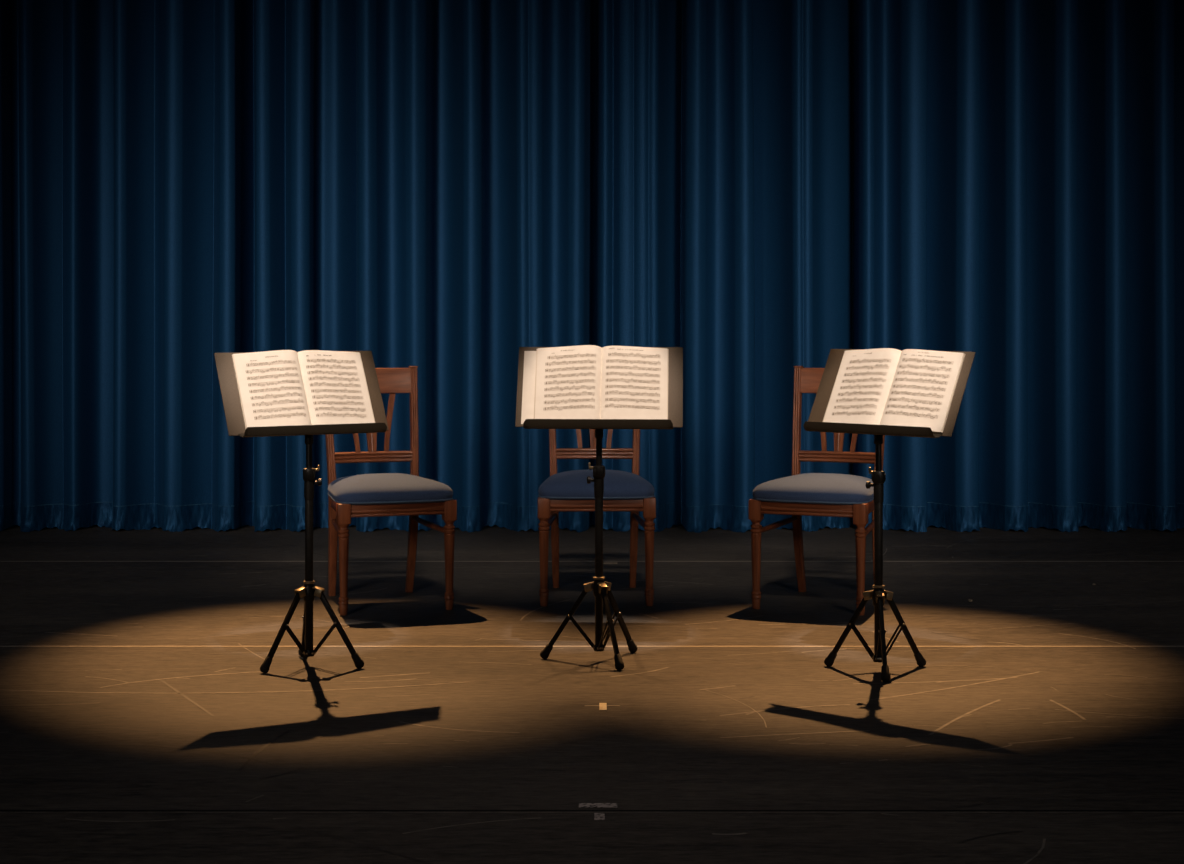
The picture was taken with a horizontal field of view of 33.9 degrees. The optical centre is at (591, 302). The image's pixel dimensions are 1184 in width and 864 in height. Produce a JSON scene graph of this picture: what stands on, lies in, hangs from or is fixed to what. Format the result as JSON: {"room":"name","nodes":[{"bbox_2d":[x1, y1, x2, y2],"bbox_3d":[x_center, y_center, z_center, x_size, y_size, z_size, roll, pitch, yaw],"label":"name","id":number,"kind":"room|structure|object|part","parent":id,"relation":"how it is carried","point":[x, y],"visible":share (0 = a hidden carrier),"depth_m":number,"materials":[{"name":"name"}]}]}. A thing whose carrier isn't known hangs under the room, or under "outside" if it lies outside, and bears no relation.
{"room":"concert stage","nodes":[
{"label":"concert stage","id":0,"kind":"room"},
{"bbox_2d":[0,524,1183,863],"bbox_3d":[0.000,1.100,3.700,16.000,0.001,13.400,0,0,0],"label":"floor","id":1,"kind":"structure","parent":0,"point":[1042,722],"depth_m":5.33,"materials":[{"name":"wood"}]},
{"bbox_2d":[214,351,388,672],"bbox_3d":[-0.868,0.625,5.908,0.515,0.950,0.302,0,0,-30],"label":"music stand","id":2,"kind":"object","parent":1,"relation":"on","point":[226,376],"visible":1,"depth_m":5.87,"materials":[{"name":"black metal"}]},
{"bbox_3d":[-0.926,0.979,5.821,0.013,0.213,0.137,0,0,45],"label":"leg","id":3,"kind":"part","parent":2,"relation":"part of","materials":[{"name":"black metal"}]},
{"bbox_3d":[-0.885,0.272,5.938,0.515,0.243,0.137,0,0,-30],"label":"desk plate","id":4,"kind":"part","parent":2,"relation":"part of","materials":[{"name":"metal"}]},
{"bbox_3d":[-0.882,0.979,5.985,0.013,0.213,0.137,0,0,-15],"label":"leg","id":5,"kind":"part","parent":2,"relation":"part of","materials":[{"name":"black metal"}]},
{"bbox_2d":[232,350,374,429],"bbox_3d":[-0.873,0.264,5.927,0.419,0.241,0.150,0,0,-30],"label":"book","id":6,"kind":"object","parent":2,"relation":"on","point":[278,387],"visible":1,"depth_m":5.91,"materials":[{"name":"paper"}]},
{"bbox_2d":[239,423,386,436],"bbox_3d":[-0.838,0.381,5.857,0.456,0.031,0.056,0,0,-30],"label":"tray","id":7,"kind":"object","parent":2,"relation":"on","point":[307,430],"depth_m":5.83,"materials":[{"name":"metal"}]},
{"bbox_3d":[-0.831,0.544,5.896,0.024,0.023,0.023,0,0,-30],"label":"clamp knob","id":8,"kind":"part","parent":2,"relation":"part of","materials":[{"name":"black metal"}]},
{"bbox_3d":[-0.762,0.979,5.865,0.137,0.213,0.013,0,0,15],"label":"leg","id":9,"kind":"part","parent":2,"relation":"part of","materials":[{"name":"black metal"}]},
{"bbox_2d":[325,366,456,614],"bbox_3d":[-0.766,0.670,7.137,0.429,0.859,0.553,0,0,-18],"label":"dining chair","id":10,"kind":"object","parent":1,"relation":"on","point":[411,495],"visible":0.94,"depth_m":6.97,"materials":[{"name":"brown wood"}]},
{"bbox_3d":[-0.985,0.670,7.289,0.049,0.859,0.118,0,0,-18],"label":"post","id":11,"kind":"part","parent":10,"relation":"part of","materials":[{"name":"brown wood"}]},
{"bbox_3d":[-0.876,0.903,6.856,0.046,0.394,0.046,0,0,-18],"label":"leg","id":12,"kind":"part","parent":10,"relation":"part of","materials":[{"name":"brown wood"}]},
{"bbox_3d":[-0.825,0.580,7.319,0.300,0.040,0.042,0,0,-18],"label":"rail","id":13,"kind":"part","parent":10,"relation":"part of","materials":[{"name":"brown wood"}]},
{"bbox_2d":[328,473,452,504],"bbox_3d":[-0.750,0.668,7.088,0.424,0.088,0.450,0,0,-18],"label":"seat cushion","id":14,"kind":"object","parent":10,"relation":"on","point":[379,488],"depth_m":6.91,"materials":[{"name":"fabric"}]},
{"bbox_3d":[-0.843,0.295,7.374,0.316,0.095,0.054,0,0,-18],"label":"crest rail","id":15,"kind":"part","parent":10,"relation":"part of","materials":[{"name":"brown wood"}]},
{"bbox_3d":[-0.679,0.670,7.389,0.049,0.859,0.118,0,0,-18],"label":"post","id":16,"kind":"part","parent":10,"relation":"part of","materials":[{"name":"brown wood"}]},
{"bbox_3d":[-0.512,0.903,6.974,0.046,0.394,0.046,0,0,-18],"label":"leg","id":17,"kind":"part","parent":10,"relation":"part of","materials":[{"name":"brown wood"}]},
{"bbox_2d":[538,429,655,606],"bbox_3d":[0.013,0.670,7.293,0.429,0.859,0.553,0,0,-1],"label":"dining chair","id":18,"kind":"object","parent":1,"relation":"on","point":[567,491],"visible":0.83,"depth_m":7.05,"materials":[{"name":"brown wood"}]},
{"bbox_3d":[-0.174,0.903,7.057,0.046,0.394,0.046,0,0,-1],"label":"leg","id":19,"kind":"part","parent":18,"relation":"part of","materials":[{"name":"brown wood"}]},
{"bbox_3d":[-0.151,0.670,7.503,0.049,0.859,0.118,0,0,-1],"label":"post","id":20,"kind":"part","parent":18,"relation":"part of","materials":[{"name":"brown wood"}]},
{"bbox_3d":[0.010,0.580,7.484,0.300,0.040,0.042,0,0,-1],"label":"rail","id":21,"kind":"part","parent":18,"relation":"part of","materials":[{"name":"brown wood"}]},
{"bbox_2d":[538,470,653,499],"bbox_3d":[0.014,0.668,7.242,0.424,0.088,0.450,0,0,-1],"label":"seat cushion","id":22,"kind":"object","parent":18,"relation":"on","point":[567,485],"depth_m":7.04,"materials":[{"name":"fabric"}]},
{"bbox_3d":[0.170,0.670,7.508,0.049,0.859,0.118,0,0,-1],"label":"post","id":23,"kind":"part","parent":18,"relation":"part of","materials":[{"name":"brown wood"}]},
{"bbox_3d":[0.208,0.903,7.063,0.046,0.394,0.046,0,0,-1],"label":"leg","id":24,"kind":"part","parent":18,"relation":"part of","materials":[{"name":"brown wood"}]},
{"bbox_2d":[579,803,616,819],"bbox_3d":[0.013,1.099,4.201,0.084,0.001,0.136,0,0,0],"label":"tape","id":25,"kind":"object","parent":1,"relation":"on","point":[597,816],"visible":1,"depth_m":4.24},
{"bbox_2d":[515,347,682,669],"bbox_3d":[0.021,0.619,5.971,0.515,0.962,0.322,0,0,3],"label":"music stand","id":26,"kind":"object","parent":1,"relation":"on","point":[602,592],"visible":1,"depth_m":5.97,"materials":[{"name":"black metal"}]},
{"bbox_3d":[-0.079,0.979,5.996,0.143,0.213,0.013,0,0,9],"label":"leg","id":27,"kind":"part","parent":26,"relation":"part of","materials":[{"name":"black metal"}]},
{"bbox_3d":[-0.004,0.544,5.973,0.024,0.023,0.023,0,0,3],"label":"clamp knob","id":28,"kind":"part","parent":26,"relation":"part of","materials":[{"name":"black metal"}]},
{"bbox_2d":[521,345,668,423],"bbox_3d":[0.010,0.252,6.021,0.452,0.241,0.150,0,0,3],"label":"book","id":29,"kind":"object","parent":26,"relation":"on","point":[581,381],"visible":1,"depth_m":6.02,"materials":[{"name":"paper"}]},
{"bbox_2d":[523,419,672,428],"bbox_3d":[0.019,0.369,5.942,0.456,0.031,0.056,0,0,3],"label":"tray","id":30,"kind":"object","parent":26,"relation":"on","point":[528,423],"depth_m":5.92,"materials":[{"name":"metal"}]},
{"bbox_3d":[0.024,0.260,6.035,0.515,0.243,0.137,0,0,3],"label":"desk plate","id":31,"kind":"part","parent":26,"relation":"part of","materials":[{"name":"metal"}]},
{"bbox_3d":[0.058,0.979,5.885,0.013,0.213,0.143,0,0,-21],"label":"leg","id":32,"kind":"part","parent":26,"relation":"part of","materials":[{"name":"black metal"}]},
{"bbox_3d":[0.085,0.979,6.059,0.013,0.213,0.143,0,0,39],"label":"leg","id":33,"kind":"part","parent":26,"relation":"part of","materials":[{"name":"black metal"}]},
{"bbox_2d":[585,703,619,709],"bbox_3d":[0.033,1.099,5.297,0.082,0.001,0.085,0,0,-39],"label":"tape","id":34,"kind":"object","parent":1,"relation":"on","point":[602,706],"depth_m":5.31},
{"bbox_2d":[749,366,884,615],"bbox_3d":[0.855,0.670,7.141,0.429,0.859,0.553,0,0,21],"label":"dining chair","id":35,"kind":"object","parent":1,"relation":"on","point":[796,495],"visible":0.8,"depth_m":6.98,"materials":[{"name":"brown wood"}]},
{"bbox_3d":[0.591,0.903,6.994,0.046,0.394,0.046,0,0,21],"label":"leg","id":36,"kind":"part","parent":35,"relation":"part of","materials":[{"name":"brown wood"}]},
{"bbox_3d":[0.783,0.670,7.398,0.049,0.859,0.118,0,0,22],"label":"post","id":37,"kind":"part","parent":35,"relation":"part of","materials":[{"name":"brown wood"}]},
{"bbox_3d":[0.946,0.295,7.373,0.316,0.095,0.054,0,0,22],"label":"crest rail","id":38,"kind":"part","parent":35,"relation":"part of","materials":[{"name":"brown wood"}]},
{"bbox_2d":[753,473,873,504],"bbox_3d":[0.836,0.668,7.093,0.424,0.088,0.450,0,0,21],"label":"seat cushion","id":39,"kind":"object","parent":35,"relation":"on","point":[798,488],"depth_m":6.92,"materials":[{"name":"fabric"}]},
{"bbox_3d":[0.924,0.580,7.319,0.300,0.040,0.042,0,0,21],"label":"rail","id":40,"kind":"part","parent":35,"relation":"part of","materials":[{"name":"brown wood"}]},
{"bbox_3d":[0.947,0.903,6.854,0.046,0.394,0.046,0,0,21],"label":"leg","id":41,"kind":"part","parent":35,"relation":"part of","materials":[{"name":"brown wood"}]},
{"bbox_3d":[1.082,0.670,7.280,0.049,0.859,0.118,0,0,21],"label":"post","id":42,"kind":"part","parent":35,"relation":"part of","materials":[{"name":"brown wood"}]},
{"bbox_2d":[803,349,975,681],"bbox_3d":[0.865,0.622,5.811,0.515,0.957,0.303,0,0,42],"label":"music stand","id":43,"kind":"object","parent":1,"relation":"on","point":[815,422],"visible":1,"depth_m":5.79,"materials":[{"name":"black metal"}]},
{"bbox_3d":[0.772,0.979,5.850,0.135,0.213,0.013,0,0,31],"label":"leg","id":44,"kind":"part","parent":43,"relation":"part of","materials":[{"name":"black metal"}]},
{"bbox_3d":[0.831,0.544,5.811,0.024,0.023,0.023,0,0,42],"label":"clamp knob","id":45,"kind":"part","parent":43,"relation":"part of","materials":[{"name":"black metal"}]},
{"bbox_2d":[803,421,941,437],"bbox_3d":[0.830,0.374,5.772,0.456,0.031,0.056,0,0,42],"label":"tray","id":46,"kind":"object","parent":43,"relation":"on","point":[878,431],"depth_m":5.75,"materials":[{"name":"metal"}]},
{"bbox_3d":[0.853,0.979,5.703,0.013,0.213,0.135,0,0,1],"label":"leg","id":47,"kind":"part","parent":43,"relation":"part of","materials":[{"name":"black metal"}]},
{"bbox_3d":[0.892,0.265,5.841,0.515,0.243,0.137,0,0,42],"label":"desk plate","id":48,"kind":"part","parent":43,"relation":"part of","materials":[{"name":"metal"}]},
{"bbox_2d":[823,348,965,432],"bbox_3d":[0.893,0.257,5.820,0.426,0.241,0.150,0,0,42],"label":"book","id":49,"kind":"object","parent":43,"relation":"on","point":[879,386],"visible":0.99,"depth_m":5.80,"materials":[{"name":"paper"}]},
{"bbox_3d":[0.940,0.979,5.847,0.135,0.213,0.013,0,0,-29],"label":"leg","id":50,"kind":"part","parent":43,"relation":"part of","materials":[{"name":"black metal"}]},
{"bbox_2d":[0,0,1183,532],"bbox_3d":[-0.100,-1.000,9.460,12.487,4.200,0.320,0,0,0],"label":"stage curtain","id":51,"kind":"object","parent":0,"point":[759,190],"visible":0.8,"depth_m":9.41,"materials":[{"name":"fabric"}]}
]}

